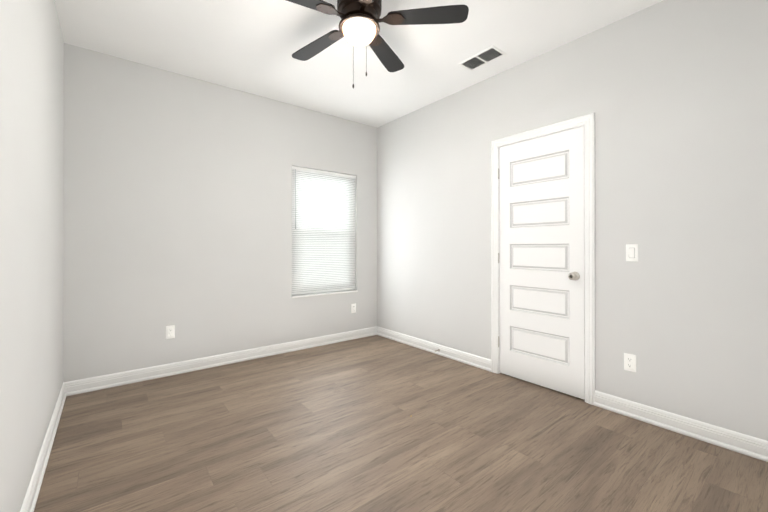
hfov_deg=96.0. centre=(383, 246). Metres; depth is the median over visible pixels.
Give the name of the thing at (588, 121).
door frame
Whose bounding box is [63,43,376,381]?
wall
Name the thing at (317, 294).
window sill
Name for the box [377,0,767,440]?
wall
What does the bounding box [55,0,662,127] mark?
ceiling
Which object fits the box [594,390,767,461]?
baseboard
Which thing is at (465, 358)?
baseboard
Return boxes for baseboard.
[20,383,65,511]
[63,326,376,395]
[377,326,490,371]
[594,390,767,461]
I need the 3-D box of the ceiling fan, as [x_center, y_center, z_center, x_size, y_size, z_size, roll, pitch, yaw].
[-0.191,-1.286,2.152,1.265,0.560,1.272,0,0,-39]
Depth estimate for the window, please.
4.08 m
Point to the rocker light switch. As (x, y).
(631, 252)
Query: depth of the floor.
1.96 m
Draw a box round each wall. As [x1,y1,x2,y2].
[0,0,63,511]
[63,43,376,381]
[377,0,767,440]
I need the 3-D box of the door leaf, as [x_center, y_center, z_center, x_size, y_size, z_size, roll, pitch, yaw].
[1.270,0.121,2.855,0.049,2.032,0.720,0,0,-39]
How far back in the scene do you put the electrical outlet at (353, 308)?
4.30 m
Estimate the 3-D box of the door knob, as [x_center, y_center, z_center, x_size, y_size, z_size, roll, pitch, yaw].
[1.440,0.224,2.590,0.102,0.066,0.096,0,0,-39]
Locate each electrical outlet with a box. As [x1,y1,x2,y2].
[166,325,174,338]
[351,303,355,312]
[624,353,635,371]
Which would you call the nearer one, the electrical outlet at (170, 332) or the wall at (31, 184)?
the wall at (31, 184)
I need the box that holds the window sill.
[292,290,357,297]
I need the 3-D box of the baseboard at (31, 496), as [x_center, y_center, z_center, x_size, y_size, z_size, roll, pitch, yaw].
[-1.164,1.093,1.041,0.020,0.106,4.130,0,0,-39]
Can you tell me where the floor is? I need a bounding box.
[34,335,767,511]
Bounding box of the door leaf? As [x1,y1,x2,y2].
[498,126,584,398]
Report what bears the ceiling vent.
in the ceiling
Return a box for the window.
[292,166,355,294]
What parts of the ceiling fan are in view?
blade, blade, motor, globe, blade, blade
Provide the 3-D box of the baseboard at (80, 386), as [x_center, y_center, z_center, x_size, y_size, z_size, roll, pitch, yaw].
[-1.268,1.098,3.586,3.030,0.106,0.020,0,0,-39]
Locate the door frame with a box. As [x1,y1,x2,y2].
[491,113,594,404]
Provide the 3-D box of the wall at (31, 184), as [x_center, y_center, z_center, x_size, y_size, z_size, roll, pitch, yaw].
[-1.226,-0.211,0.994,0.140,2.714,4.410,0,0,-39]
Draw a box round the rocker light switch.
[626,244,637,261]
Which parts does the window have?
frame, window blinds rails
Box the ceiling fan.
[286,0,468,87]
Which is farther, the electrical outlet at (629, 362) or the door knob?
the door knob
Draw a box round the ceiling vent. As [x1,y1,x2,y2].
[458,45,505,70]
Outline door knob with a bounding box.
[568,272,584,279]

